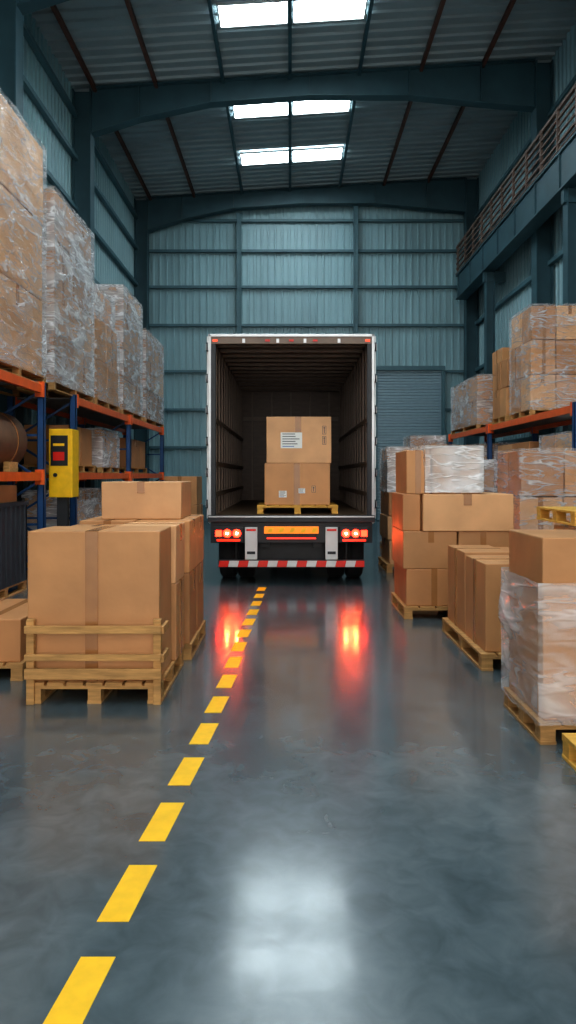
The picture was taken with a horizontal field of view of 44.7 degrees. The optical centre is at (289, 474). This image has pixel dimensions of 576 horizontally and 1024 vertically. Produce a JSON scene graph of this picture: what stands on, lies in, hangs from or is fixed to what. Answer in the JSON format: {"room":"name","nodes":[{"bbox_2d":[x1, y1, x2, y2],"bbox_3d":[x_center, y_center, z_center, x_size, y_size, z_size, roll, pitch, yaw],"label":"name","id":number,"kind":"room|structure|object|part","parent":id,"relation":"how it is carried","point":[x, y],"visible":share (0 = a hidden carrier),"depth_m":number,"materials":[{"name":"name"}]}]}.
{"room":"distribution center","nodes":[
{"label":"distribution center","id":0,"kind":"room"},
{"bbox_2d":[23,13,134,500],"bbox_3d":[-5.478,-4.080,9.000,0.045,11.400,32.000,0,0,0],"label":"wall","id":1,"kind":"structure","parent":0,"point":[57,160],"depth_m":17.13,"materials":[{"name":"metal"}]},
{"bbox_2d":[23,20,137,218],"bbox_3d":[-5.390,-9.040,8.900,0.120,0.110,31.800,0,0,0],"label":"trim","id":2,"kind":"structure","parent":1,"relation":"attached to","point":[27,34],"depth_m":16.62,"materials":[{"name":"metal"}]},
{"bbox_2d":[23,74,137,249],"bbox_3d":[-5.390,-7.960,8.900,0.120,0.110,31.800,0,0,0],"label":"trim","id":3,"kind":"structure","parent":1,"relation":"attached to","point":[27,87],"depth_m":16.62,"materials":[{"name":"metal"}]},
{"bbox_2d":[43,164,137,285],"bbox_3d":[-5.390,-6.680,8.900,0.120,0.110,31.800,0,0,0],"label":"trim","id":4,"kind":"structure","parent":1,"relation":"attached to","point":[50,177],"depth_m":18.34,"materials":[{"name":"metal"}]},
{"bbox_2d":[0,521,575,1023],"bbox_3d":[0.575,1.720,7.600,12.550,0.200,35.200,0,0,0],"label":"floor","id":5,"kind":"structure","parent":0,"point":[365,831],"depth_m":3.16,"materials":[{"name":"concrete"}]},
{"bbox_2d":[0,660,25,680],"bbox_3d":[-2.625,1.550,6.000,1.050,0.140,1.000,0,0,0],"label":"wooden pallet","id":6,"kind":"object","parent":5,"relation":"on","point":[17,668],"visible":0.23,"depth_m":5.50,"materials":[{"name":"brown wood"}]},
{"bbox_2d":[0,599,27,661],"bbox_3d":[-2.376,1.309,6.000,0.494,0.340,0.953,0,0,0],"label":"cardboard box","id":7,"kind":"object","parent":6,"relation":"on","point":[13,612],"visible":0.5,"depth_m":5.53,"materials":[{"name":"cardboard"}]},
{"bbox_2d":[0,485,28,598],"bbox_3d":[-4.150,0.879,9.200,0.900,1.482,1.440,0,0,0],"label":"crate","id":8,"kind":"object","parent":5,"relation":"on","point":[13,513],"visible":1,"depth_m":9.42,"materials":[{"name":"plastic"},{"name":"wood"}]},
{"bbox_2d":[0,369,45,569],"bbox_3d":[-4.140,0.135,8.550,1.200,2.970,3.460,0,0,0],"label":"rack","id":9,"kind":"object","parent":5,"relation":"on","point":[6,378],"visible":0.69,"depth_m":10.16,"materials":[{"name":"metal"}]},
{"bbox_2d":[0,412,26,471],"bbox_3d":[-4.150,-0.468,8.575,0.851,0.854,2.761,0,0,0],"label":"cable reel","id":10,"kind":"object","parent":9,"relation":"on","point":[13,436],"visible":0.98,"depth_m":9.50,"materials":[{"name":"brown wood"}]},
{"bbox_2d":[0,94,46,386],"bbox_3d":[-4.149,-3.085,9.400,1.114,3.546,2.046,0,0,0],"label":"load","id":11,"kind":"object","parent":9,"relation":"on","point":[21,156],"visible":0.92,"depth_m":9.49,"materials":[{"name":"brown cardboard"}]},
{"bbox_2d":[0,0,68,500],"bbox_3d":[0.560,-4.402,12.900,12.100,12.044,0.460,0,0,0],"label":"frame","id":12,"kind":"object","parent":5,"relation":"on","point":[12,12],"visible":0.26,"depth_m":12.86,"materials":[{"name":"metal"}]},
{"bbox_2d":[21,487,101,567],"bbox_3d":[-4.175,0.928,12.998,0.900,1.385,2.046,0,0,0],"label":"load","id":13,"kind":"object","parent":5,"relation":"on","point":[88,503],"visible":0.19,"depth_m":12.36,"materials":[{"name":"clear plastic"}]},
{"bbox_2d":[49,429,78,525],"bbox_3d":[-3.480,0.460,10.770,0.360,2.320,0.340,0,0,0],"label":"tall cabinet","id":14,"kind":"object","parent":5,"relation":"on","point":[63,443],"visible":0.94,"depth_m":10.62,"materials":[{"name":"metal"}]},
{"bbox_2d":[7,395,163,557],"bbox_3d":[-4.140,0.135,15.750,1.200,2.970,8.260,0,0,0],"label":"rack","id":15,"kind":"object","parent":5,"relation":"on","point":[73,408],"visible":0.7,"depth_m":14.16,"materials":[{"name":"metal"}]},
{"bbox_2d":[0,189,94,402],"bbox_3d":[-4.150,-2.888,11.849,1.120,3.152,2.250,0,0,0],"label":"load","id":16,"kind":"object","parent":15,"relation":"on","point":[67,300],"visible":0.57,"depth_m":11.44,"materials":[{"name":"cardboard"}]},
{"bbox_2d":[22,425,95,472],"bbox_3d":[-4.175,-0.454,12.750,0.850,0.824,1.500,0,0,0],"label":"load","id":17,"kind":"object","parent":15,"relation":"on","point":[85,435],"visible":0.38,"depth_m":12.05,"materials":[{"name":"brown cardboard"}]},
{"bbox_2d":[85,316,119,412],"bbox_3d":[-4.149,-2.171,13.999,1.108,1.718,1.850,0,0,0],"label":"load","id":18,"kind":"object","parent":15,"relation":"on","point":[104,347],"visible":0.38,"depth_m":13.88,"materials":[{"name":"brown cardboard"}]},
{"bbox_2d":[90,282,114,330],"bbox_3d":[-4.151,-3.337,13.998,0.946,0.652,1.642,0,0,0],"label":"load","id":19,"kind":"object","parent":18,"relation":"on","point":[103,309],"visible":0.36,"depth_m":14.04,"materials":[{"name":"cardboard"}]},
{"bbox_2d":[85,428,119,472],"bbox_3d":[-4.177,-0.502,14.695,0.890,0.920,1.442,0,0,0],"label":"load","id":20,"kind":"object","parent":15,"relation":"on","point":[105,453],"visible":0.42,"depth_m":14.33,"materials":[{"name":"clear plastic"}]},
{"bbox_2d":[94,284,142,420],"bbox_3d":[-4.149,-2.738,16.198,1.110,2.852,2.048,0,0,0],"label":"load","id":21,"kind":"object","parent":15,"relation":"on","point":[127,318],"visible":0.32,"depth_m":15.77,"materials":[{"name":"clear plastic"}]},
{"bbox_2d":[95,438,146,472],"bbox_3d":[-4.175,-0.454,17.300,0.850,0.824,2.200,0,0,0],"label":"cardboard boxes","id":22,"kind":"object","parent":15,"relation":"on","point":[137,447],"visible":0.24,"depth_m":17.23,"materials":[{"name":"cardboard"}]},
{"bbox_2d":[136,328,163,427],"bbox_3d":[-4.147,-2.510,18.847,1.120,2.396,2.551,0,0,0],"label":"load","id":23,"kind":"object","parent":15,"relation":"on","point":[153,357],"visible":0.43,"depth_m":18.51,"materials":[{"name":"clear plastic"}]},
{"bbox_2d":[99,495,101,515],"bbox_3d":[-4.175,1.027,14.900,0.850,1.186,1.200,0,0,0],"label":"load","id":24,"kind":"object","parent":5,"relation":"on","point":[100,506],"visible":0.02,"depth_m":14.35,"materials":[{"name":"brown"}]},
{"bbox_2d":[24,618,183,704],"bbox_3d":[-1.377,1.320,5.452,0.975,0.600,1.095,0,0,0],"label":"crate","id":25,"kind":"object","parent":5,"relation":"on","point":[37,692],"visible":0.67,"depth_m":4.91,"materials":[{"name":"brown wood"}]},
{"bbox_2d":[73,524,122,525],"bbox_3d":[-1.601,0.944,5.755,0.442,1.050,0.463,0,0,0],"label":"cardboard box","id":26,"kind":"object","parent":25,"relation":"in","point":[77,524],"visible":0.16,"depth_m":5.88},
{"bbox_2d":[28,526,170,680],"bbox_3d":[-1.402,0.934,5.245,0.944,1.070,0.523,0,0,0],"label":"cardboard box","id":27,"kind":"object","parent":25,"relation":"in","point":[78,575],"visible":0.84,"depth_m":4.99,"materials":[{"name":"cardboard"}]},
{"bbox_2d":[171,576,183,660],"bbox_3d":[-1.130,1.164,5.754,0.473,0.610,0.454,0,0,0],"label":"cardboard box","id":28,"kind":"object","parent":25,"relation":"in","point":[177,589],"visible":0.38,"depth_m":5.59,"materials":[{"name":"cardboard"}]},
{"bbox_2d":[119,522,184,583],"bbox_3d":[-1.130,0.629,5.755,0.473,0.460,0.457,0,0,0],"label":"cardboard box","id":29,"kind":"object","parent":28,"relation":"on","point":[177,528],"visible":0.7,"depth_m":5.66,"materials":[{"name":"cardboard"}]},
{"bbox_2d":[43,587,265,1023],"bbox_3d":[-0.537,1.618,5.756,0.399,0.002,8.661,0,0,0],"label":"dashed floor line","id":30,"kind":"object","parent":5,"relation":"on","point":[76,998],"visible":1,"depth_m":2.74,"materials":[{"name":"yellow paint"}]},
{"bbox_2d":[164,476,202,513],"bbox_3d":[-2.750,0.827,18.200,0.900,1.586,1.200,0,0,0],"label":"cardboard box","id":31,"kind":"object","parent":5,"relation":"on","point":[196,481],"visible":0.16,"depth_m":17.65,"materials":[{"name":"brown cardboard"}]},
{"bbox_2d":[183,620,205,659],"bbox_3d":[-1.365,1.550,6.635,1.010,0.140,1.030,0,0,0],"label":"wooden pallet","id":32,"kind":"object","parent":5,"relation":"on","point":[190,649],"visible":0.17,"depth_m":6.42,"materials":[{"name":"brown wood"}]},
{"bbox_2d":[184,567,196,642],"bbox_3d":[-1.115,1.169,6.381,0.483,0.620,0.485,0,0,0],"label":"cardboard box","id":33,"kind":"object","parent":32,"relation":"on","point":[190,579],"visible":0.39,"depth_m":6.20,"materials":[{"name":"cardboard"}]},
{"bbox_2d":[136,517,196,572],"bbox_3d":[-1.115,0.629,6.379,0.483,0.460,0.485,0,0,0],"label":"cardboard box","id":34,"kind":"object","parent":33,"relation":"on","point":[190,563],"visible":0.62,"depth_m":6.20,"materials":[{"name":"cardboard"}]},
{"bbox_2d":[101,481,190,518],"bbox_3d":[-1.339,0.229,6.625,0.725,0.340,0.663,0,0,0],"label":"cardboard box","id":35,"kind":"object","parent":34,"relation":"on","point":[120,499],"visible":1,"depth_m":6.30,"materials":[{"name":"cardboard"}]},
{"bbox_2d":[196,560,203,630],"bbox_3d":[-1.115,1.169,6.880,0.483,0.620,0.486,0,0,0],"label":"cardboard box","id":36,"kind":"object","parent":32,"relation":"on","point":[199,609],"visible":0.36,"depth_m":6.82,"materials":[{"name":"cardboard"}]},
{"bbox_2d":[187,514,203,564],"bbox_3d":[-1.115,0.629,6.881,0.483,0.460,0.485,0,0,0],"label":"cardboard box","id":37,"kind":"object","parent":36,"relation":"on","point":[200,517],"visible":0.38,"depth_m":6.87,"materials":[{"name":"cardboard"}]},
{"bbox_3d":[-1.610,1.169,6.380,0.486,0.619,0.493,0,0,0],"label":"cardboard box","id":38,"kind":"object","parent":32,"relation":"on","visible":0},
{"bbox_2d":[80,517,139,523],"bbox_3d":[-1.611,0.629,6.380,0.483,0.460,0.493,0,0,0],"label":"cardboard box","id":39,"kind":"object","parent":38,"relation":"on","point":[97,520],"visible":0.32,"depth_m":6.14,"materials":[{"name":"cardboard"}]},
{"bbox_2d":[237,213,241,333],"bbox_3d":[-1.800,-3.797,24.700,0.240,10.834,0.300,0,0,0],"label":"post","id":40,"kind":"object","parent":5,"relation":"on","point":[239,216],"visible":0.27,"depth_m":24.66,"materials":[{"name":"metal"}]},
{"bbox_2d":[206,334,376,576],"bbox_3d":[0.020,-0.226,14.514,2.550,3.688,8.572,0,0,0],"label":"box truck","id":41,"kind":"object","parent":5,"relation":"on","point":[251,378],"visible":0.97,"depth_m":11.09,"materials":[{"name":"white paint"}]},
{"bbox_3d":[-1.222,-0.700,10.847,0.065,2.680,1.207,0,0,0],"label":"door","id":42,"kind":"part","parent":41,"relation":"part of","materials":[{"name":"white paint"}]},
{"bbox_3d":[0.020,0.848,10.273,0.800,0.185,0.054,0,0,0],"label":"tail lift plate","id":43,"kind":"part","parent":41,"relation":"part of","materials":[{"name":"yellow paint"}]},
{"bbox_2d":[257,503,337,513],"bbox_3d":[0.115,0.523,11.135,1.230,0.130,1.030,0,0,0],"label":"wooden pallet","id":44,"kind":"object","parent":41,"relation":"in","point":[261,507],"visible":0.77,"depth_m":10.62,"materials":[{"name":"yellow wood"}]},
{"bbox_2d":[264,463,329,504],"bbox_3d":[0.110,0.138,11.078,1.002,0.636,0.852,0,0,0],"label":"cardboard box","id":45,"kind":"object","parent":44,"relation":"on","point":[284,483],"visible":1,"depth_m":10.66,"materials":[{"name":"cardboard"}]},
{"bbox_2d":[266,417,330,462],"bbox_3d":[0.134,-0.536,11.078,0.992,0.710,0.852,0,0,0],"label":"cardboard box","id":46,"kind":"object","parent":45,"relation":"on","point":[288,439],"visible":0.94,"depth_m":10.66,"materials":[{"name":"cardboard"}]},
{"bbox_3d":[1.262,-0.700,10.847,0.065,2.680,1.207,0,0,0],"label":"door","id":47,"kind":"part","parent":41,"relation":"part of","materials":[{"name":"white paint"}]},
{"bbox_2d":[134,177,478,480],"bbox_3d":[0.560,-4.402,24.600,12.100,12.044,0.460,0,0,0],"label":"frame","id":48,"kind":"object","parent":5,"relation":"on","point":[457,195],"visible":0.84,"depth_m":24.58,"materials":[{"name":"metal"}]},
{"bbox_2d":[72,58,553,488],"bbox_3d":[0.560,-4.402,17.650,12.100,12.044,0.460,0,0,0],"label":"frame","id":49,"kind":"object","parent":5,"relation":"on","point":[523,85],"visible":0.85,"depth_m":17.63,"materials":[{"name":"metal"}]},
{"bbox_2d":[353,205,357,333],"bbox_3d":[2.310,-3.926,24.700,0.240,11.092,0.300,0,0,0],"label":"post","id":50,"kind":"object","parent":5,"relation":"on","point":[355,208],"visible":0.27,"depth_m":24.66,"materials":[{"name":"metal"}]},
{"bbox_2d":[378,491,395,572],"bbox_3d":[2.100,0.952,12.150,1.000,1.336,1.100,0,0,0],"label":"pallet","id":51,"kind":"object","parent":5,"relation":"on","point":[385,562],"visible":0.27,"depth_m":11.89,"materials":[{"name":"brown wood"}]},
{"bbox_2d":[380,460,395,491],"bbox_3d":[2.060,0.010,12.123,0.924,0.558,0.987,0,0,0],"label":"load","id":52,"kind":"object","parent":51,"relation":"on","point":[388,476],"visible":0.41,"depth_m":11.70,"materials":[{"name":"plastic"}]},
{"bbox_2d":[379,446,429,548],"bbox_3d":[2.502,0.504,15.047,1.045,2.231,1.144,0,0,0],"label":"load","id":53,"kind":"object","parent":5,"relation":"on","point":[389,453],"visible":0.15,"depth_m":14.54,"materials":[{"name":"clear plastic"}]},
{"bbox_2d":[375,366,444,520],"bbox_3d":[4.200,-1.105,24.665,2.500,5.450,0.230,0,0,0],"label":"door","id":54,"kind":"structure","parent":5,"relation":"on","point":[410,400],"depth_m":24.67,"materials":[{"name":"paint"}]},
{"bbox_2d":[391,592,447,618],"bbox_3d":[1.915,1.550,8.355,1.270,0.140,0.990,0,0,0],"label":"wooden pallet","id":55,"kind":"object","parent":5,"relation":"on","point":[405,611],"visible":0.23,"depth_m":7.88,"materials":[{"name":"brown wood"}]},
{"bbox_2d":[394,561,447,605],"bbox_3d":[1.620,1.269,8.350,0.624,0.420,0.913,0,0,0],"label":"cardboard box","id":56,"kind":"object","parent":55,"relation":"on","point":[414,587],"visible":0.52,"depth_m":7.90,"materials":[{"name":"cardboard"}]},
{"bbox_2d":[392,526,456,568],"bbox_3d":[1.581,0.847,8.350,0.606,0.424,0.913,0,0,0],"label":"cardboard box","id":57,"kind":"object","parent":56,"relation":"on","point":[420,549],"visible":0.69,"depth_m":7.90,"materials":[{"name":"cardboard"}]},
{"bbox_2d":[392,492,419,530],"bbox_3d":[1.379,0.425,8.376,0.206,0.419,0.855,0,0,0],"label":"cardboard box","id":58,"kind":"object","parent":57,"relation":"on","point":[405,507],"visible":0.84,"depth_m":7.95,"materials":[{"name":"cardboard"}]},
{"bbox_3d":[2.233,1.269,8.350,0.574,0.420,0.913,0,0,0],"label":"cardboard box","id":59,"kind":"object","parent":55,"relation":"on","visible":0},
{"bbox_2d":[456,531,508,546],"bbox_3d":[2.200,0.847,8.350,0.607,0.424,0.913,0,0,0],"label":"cardboard box","id":60,"kind":"object","parent":59,"relation":"on","point":[492,538],"visible":0.2,"depth_m":7.90,"materials":[{"name":"cardboard"}]},
{"bbox_2d":[420,492,513,530],"bbox_3d":[2.009,0.424,8.290,1.025,0.420,0.833,0,0,0],"label":"cardboard box","id":61,"kind":"object","parent":60,"relation":"on","point":[486,511],"visible":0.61,"depth_m":7.88,"materials":[{"name":"cardboard"}]},
{"bbox_2d":[396,443,484,493],"bbox_3d":[1.769,-0.074,8.345,0.897,0.574,0.921,0,0,0],"label":"box","id":62,"kind":"object","parent":61,"relation":"on","point":[446,469],"visible":1,"depth_m":7.94,"materials":[{"name":"plastic"}]},
{"bbox_2d":[403,435,445,447],"bbox_3d":[3.450,0.305,18.049,0.954,2.630,1.152,0,0,0],"label":"load","id":63,"kind":"object","parent":5,"relation":"on","point":[431,439],"visible":0.17,"depth_m":17.54,"materials":[{"name":"clear plastic"}]},
{"bbox_2d":[442,617,508,670],"bbox_3d":[2.065,1.550,6.530,0.970,0.140,1.500,0,0,0],"label":"wooden pallet","id":64,"kind":"object","parent":5,"relation":"on","point":[483,660],"visible":0.3,"depth_m":6.24,"materials":[{"name":"brown wood"}]},
{"bbox_2d":[448,545,508,632],"bbox_3d":[1.840,1.099,6.875,0.433,0.760,0.697,0,0,0],"label":"cardboard box","id":65,"kind":"object","parent":64,"relation":"on","point":[457,554],"visible":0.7,"depth_m":6.81,"materials":[{"name":"cardboard"}]},
{"bbox_2d":[465,555,508,651],"bbox_3d":[2.040,1.109,6.170,0.833,0.740,0.666,0,0,0],"label":"cardboard box","id":66,"kind":"object","parent":64,"relation":"on","point":[484,582],"visible":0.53,"depth_m":5.87,"materials":[{"name":"cardboard"}]},
{"bbox_2d":[495,547,508,551],"bbox_3d":[2.284,1.109,6.875,0.434,0.740,0.703,0,0,0],"label":"cardboard box","id":67,"kind":"object","parent":64,"relation":"on","point":[501,548],"visible":0.02,"depth_m":7.06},
{"bbox_2d":[484,459,496,492],"bbox_3d":[3.402,0.653,13.799,1.048,1.934,1.249,0,0,0],"label":"load","id":68,"kind":"object","parent":5,"relation":"on","point":[489,483],"visible":0.1,"depth_m":13.24,"materials":[{"name":"plastic"}]},
{"bbox_2d":[483,271,505,443],"bbox_3d":[6.125,-2.228,21.000,0.650,7.695,0.360,0,0,0],"label":"column","id":69,"kind":"structure","parent":5,"relation":"on","point":[489,278],"depth_m":20.97,"materials":[{"name":"metal"}]},
{"bbox_2d":[448,402,575,491],"bbox_3d":[5.140,0.220,15.750,1.200,2.800,9.060,0,0,0],"label":"rack","id":70,"kind":"object","parent":5,"relation":"on","point":[563,416],"visible":0.45,"depth_m":15.35,"materials":[{"name":"metal"}]},
{"bbox_2d":[451,374,493,434],"bbox_3d":[5.139,-1.827,18.701,1.087,1.370,2.840,0,0,0],"label":"load","id":71,"kind":"object","parent":70,"relation":"on","point":[472,400],"visible":0.59,"depth_m":17.88,"materials":[{"name":"brown cardboard"}]},
{"bbox_2d":[465,442,520,479],"bbox_3d":[5.149,-0.345,18.248,0.941,0.926,2.545,0,0,0],"label":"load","id":72,"kind":"object","parent":70,"relation":"on","point":[494,446],"visible":0.09,"depth_m":17.04,"materials":[{"name":"brown cardboard"}]},
{"bbox_2d":[491,347,511,423],"bbox_3d":[5.280,-2.054,16.650,0.760,1.824,0.900,0,0,0],"label":"cardboard boxes","id":73,"kind":"object","parent":70,"relation":"on","point":[503,353],"visible":0.07,"depth_m":16.61,"materials":[{"name":"brown cardboard"}]},
{"bbox_2d":[492,358,518,424],"bbox_3d":[5.140,-1.829,15.500,1.040,1.374,1.000,0,0,0],"label":"cardboard boxes","id":74,"kind":"object","parent":70,"relation":"on","point":[502,396],"visible":0.33,"depth_m":15.31,"materials":[{"name":"brown cardboard"}]},
{"bbox_2d":[496,441,540,479],"bbox_3d":[5.150,-0.274,14.900,0.900,0.784,2.200,0,0,0],"label":"pallet","id":75,"kind":"object","parent":70,"relation":"on","point":[531,444],"visible":0.08,"depth_m":14.39,"materials":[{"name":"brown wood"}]},
{"bbox_2d":[509,305,575,419],"bbox_3d":[5.140,-2.224,14.103,1.092,2.164,1.346,0,0,0],"label":"load","id":76,"kind":"object","parent":70,"relation":"on","point":[543,353],"visible":0.81,"depth_m":13.49,"materials":[{"name":"brown cardboard"}]},
{"bbox_2d":[539,431,571,450],"bbox_3d":[5.151,-0.321,12.448,0.943,0.879,1.544,0,0,0],"label":"load","id":77,"kind":"object","parent":70,"relation":"on","point":[560,442],"visible":0.31,"depth_m":12.37,"materials":[{"name":"brown cardboard"}]},
{"bbox_2d":[456,131,575,299],"bbox_3d":[5.940,-6.505,11.150,0.380,0.850,26.300,0,0,0],"label":"beam","id":78,"kind":"object","parent":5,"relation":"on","point":[541,200],"visible":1,"depth_m":17.48,"materials":[{"name":"metal"}]},
{"bbox_2d":[455,82,575,274],"bbox_3d":[5.935,-7.430,11.150,0.390,0.980,26.300,0,0,0],"label":"walkway railing","id":79,"kind":"object","parent":78,"relation":"on","point":[556,114],"visible":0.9,"depth_m":17.34,"materials":[{"name":"metal"}]},
{"bbox_2d":[494,448,575,529],"bbox_3d":[3.549,0.628,9.550,1.253,1.983,1.148,0,0,0],"label":"load","id":80,"kind":"object","parent":5,"relation":"on","point":[545,478],"visible":0.36,"depth_m":9.05,"materials":[{"name":"brown cardboard"}]},
{"bbox_2d":[498,529,575,744],"bbox_3d":[1.992,0.999,4.564,1.092,1.242,0.802,0,0,0],"label":"load","id":81,"kind":"object","parent":5,"relation":"on","point":[540,694],"visible":1,"depth_m":4.27,"materials":[{"name":"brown plastic"}]},
{"bbox_2d":[554,524,575,529],"bbox_3d":[3.114,1.038,6.650,1.023,1.164,0.940,0,0,0],"label":"load","id":82,"kind":"object","parent":5,"relation":"on","point":[556,526],"visible":0.03,"depth_m":6.87,"materials":[{"name":"brown cardboard"}]},
{"bbox_2d":[537,507,575,525],"bbox_3d":[3.000,0.385,6.625,1.000,0.130,0.950,0,0,0],"label":"wooden pallet","id":83,"kind":"object","parent":82,"relation":"on","point":[559,513],"visible":1,"depth_m":6.59,"materials":[{"name":"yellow wood"}]},
{"bbox_2d":[561,187,575,433],"bbox_3d":[6.125,-2.228,14.900,0.650,7.695,0.360,0,0,0],"label":"column","id":84,"kind":"structure","parent":5,"relation":"on","point":[568,195],"depth_m":14.86,"materials":[{"name":"metal"}]},
{"bbox_2d":[562,733,575,770],"bbox_3d":[2.080,1.550,3.610,1.040,0.140,0.820,0,0,0],"label":"wooden pallet","id":85,"kind":"object","parent":5,"relation":"on","point":[569,739],"visible":1,"depth_m":3.92,"materials":[{"name":"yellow wood"}]},
{"bbox_3d":[0.560,-4.402,0.500,12.100,12.044,0.460,0,0,0],"label":"frame","id":86,"kind":"object","parent":5,"relation":"on","visible":0},
{"bbox_2d":[288,0,291,191],"bbox_3d":[0.000,-10.006,8.950,0.080,0.120,31.900,0,0,0],"label":"beam","id":87,"kind":"structure","parent":86,"relation":"attached to","point":[289,1],"depth_m":16.88,"materials":[{"name":"metal"}]},
{"bbox_2d":[32,0,575,199],"bbox_3d":[0.575,-10.138,9.000,12.150,0.815,32.000,0,0,0],"label":"ceiling","id":88,"kind":"structure","parent":0,"point":[177,35],"depth_m":17.37,"materials":[{"name":"metal"}]},
{"bbox_2d":[50,5,151,200],"bbox_3d":[-4.900,-9.698,8.950,0.080,0.120,31.900,0,0,0],"label":"beam","id":89,"kind":"structure","parent":88,"relation":"attached to","point":[54,8],"depth_m":16.72,"materials":[{"name":"metal"}]},
{"bbox_2d":[124,0,194,197],"bbox_3d":[-3.360,-9.795,8.950,0.080,0.120,31.900,0,0,0],"label":"beam","id":90,"kind":"structure","parent":88,"relation":"attached to","point":[127,2],"depth_m":16.90,"materials":[{"name":"metal"}]},
{"bbox_2d":[207,0,242,194],"bbox_3d":[-1.680,-9.900,8.950,0.080,0.120,31.900,0,0,0],"label":"beam","id":91,"kind":"structure","parent":88,"relation":"attached to","point":[210,5],"depth_m":17.20,"materials":[{"name":"metal"}]},
{"bbox_2d":[232,101,350,118],"bbox_3d":[0.050,-10.040,19.050,3.220,0.258,0.880,0,0,0],"label":"skylight panel","id":92,"kind":"object","parent":88,"relation":"attached to","point":[303,107],"visible":0.56,"depth_m":19.18,"materials":[{"name":"white paint"}]},
{"bbox_2d":[239,146,343,165],"bbox_3d":[0.050,-10.040,22.025,3.220,0.258,0.830,0,0,0],"label":"skylight panel","id":93,"kind":"object","parent":88,"relation":"attached to","point":[331,152],"visible":0.98,"depth_m":21.99,"materials":[{"name":"white paint"}]},
{"bbox_2d":[216,0,367,28],"bbox_3d":[0.050,-10.040,15.150,3.220,0.258,0.780,0,0,0],"label":"skylight panel","id":94,"kind":"object","parent":88,"relation":"attached to","point":[246,13],"visible":0.98,"depth_m":15.16,"materials":[{"name":"white paint"}]},
{"bbox_2d":[338,0,373,188],"bbox_3d":[1.740,-10.116,8.950,0.080,0.120,31.900,0,0,0],"label":"beam","id":95,"kind":"structure","parent":88,"relation":"attached to","point":[370,6],"depth_m":17.40,"materials":[{"name":"metal"}]},
{"bbox_2d":[383,0,445,185],"bbox_3d":[3.300,-10.214,8.950,0.080,0.120,31.900,0,0,0],"label":"roof beam","id":96,"kind":"structure","parent":88,"relation":"attached to","point":[442,2],"depth_m":17.48,"materials":[{"name":"metal"}]},
{"bbox_2d":[428,0,515,182],"bbox_3d":[4.850,-10.312,8.950,0.080,0.120,31.900,0,0,0],"label":"beam","id":97,"kind":"structure","parent":88,"relation":"attached to","point":[509,8],"depth_m":17.36,"materials":[{"name":"metal"}]},
{"bbox_2d":[149,206,463,504],"bbox_3d":[0.575,-4.453,24.977,12.150,12.145,0.045,0,0,0],"label":"wall","id":98,"kind":"structure","parent":0,"point":[184,348],"depth_m":25.00,"materials":[{"name":"metal"}]},
{"bbox_2d":[149,446,206,448],"bbox_3d":[0.575,-0.980,24.890,11.950,0.090,0.120,0,0,0],"label":"trim","id":99,"kind":"structure","parent":98,"relation":"attached to","point":[150,447],"depth_m":24.83,"materials":[{"name":"metal"}]},
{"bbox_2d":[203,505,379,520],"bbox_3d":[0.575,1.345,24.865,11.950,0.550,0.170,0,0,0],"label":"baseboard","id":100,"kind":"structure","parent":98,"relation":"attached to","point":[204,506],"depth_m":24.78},
{"bbox_2d":[149,285,456,288],"bbox_3d":[0.575,-6.680,24.890,11.950,0.090,0.120,0,0,0],"label":"trim","id":101,"kind":"structure","parent":98,"relation":"attached to","point":[150,286],"depth_m":24.83,"materials":[{"name":"metal"}]},
{"bbox_2d":[149,249,463,252],"bbox_3d":[0.575,-7.960,24.890,11.950,0.090,0.120,0,0,0],"label":"trim","id":102,"kind":"structure","parent":98,"relation":"attached to","point":[150,250],"depth_m":24.83,"materials":[{"name":"metal"}]},
{"bbox_2d":[149,324,463,326],"bbox_3d":[0.575,-5.320,24.890,11.950,0.090,0.120,0,0,0],"label":"trim","id":103,"kind":"structure","parent":98,"relation":"attached to","point":[150,325],"depth_m":24.83,"materials":[{"name":"metal"}]},
{"bbox_2d":[164,408,451,410],"bbox_3d":[0.575,-2.320,24.890,11.950,0.090,0.120,0,0,0],"label":"trim","id":104,"kind":"structure","parent":98,"relation":"attached to","point":[165,409],"depth_m":24.83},
{"bbox_2d":[163,370,463,372],"bbox_3d":[0.575,-3.680,24.890,11.950,0.090,0.120,0,0,0],"label":"trim","id":105,"kind":"structure","parent":98,"relation":"attached to","point":[165,371],"depth_m":24.83,"materials":[{"name":"metal"}]},
{"bbox_2d":[181,219,463,222],"bbox_3d":[0.575,-9.040,24.890,11.950,0.090,0.120,0,0,0],"label":"trim","id":106,"kind":"structure","parent":98,"relation":"attached to","point":[195,220],"depth_m":24.84,"materials":[{"name":"metal"}]},
{"bbox_2d":[477,21,575,486],"bbox_3d":[6.628,-4.463,9.000,0.045,12.165,32.000,0,0,0],"label":"wall","id":107,"kind":"structure","parent":0,"point":[517,267],"depth_m":20.52,"materials":[{"name":"metal"}]},
{"bbox_2d":[475,363,483,371],"bbox_3d":[6.540,-3.680,8.900,0.120,0.110,31.800,0,0,0],"label":"trim","id":108,"kind":"structure","parent":107,"relation":"attached to","point":[480,367],"depth_m":23.94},
{"bbox_2d":[475,249,562,324],"bbox_3d":[6.540,-5.320,8.900,0.120,0.110,31.800,0,0,0],"label":"trim","id":109,"kind":"structure","parent":107,"relation":"attached to","point":[559,255],"depth_m":19.94,"materials":[{"name":"metal"}]},
{"bbox_2d":[475,127,574,248],"bbox_3d":[6.540,-7.960,8.900,0.120,0.110,31.800,0,0,0],"label":"trim","id":110,"kind":"structure","parent":107,"relation":"attached to","point":[574,127],"depth_m":19.45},
{"bbox_2d":[475,74,575,218],"bbox_3d":[6.540,-9.040,8.900,0.120,0.110,31.800,0,0,0],"label":"trim","id":111,"kind":"structure","parent":107,"relation":"attached to","point":[572,82],"depth_m":19.60,"materials":[{"name":"metal"}]},
{"bbox_2d":[495,431,562,443],"bbox_3d":[6.540,-0.980,8.900,0.120,0.110,31.800,0,0,0],"label":"trim","id":112,"kind":"structure","parent":107,"relation":"attached to","point":[526,439],"depth_m":19.51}
]}

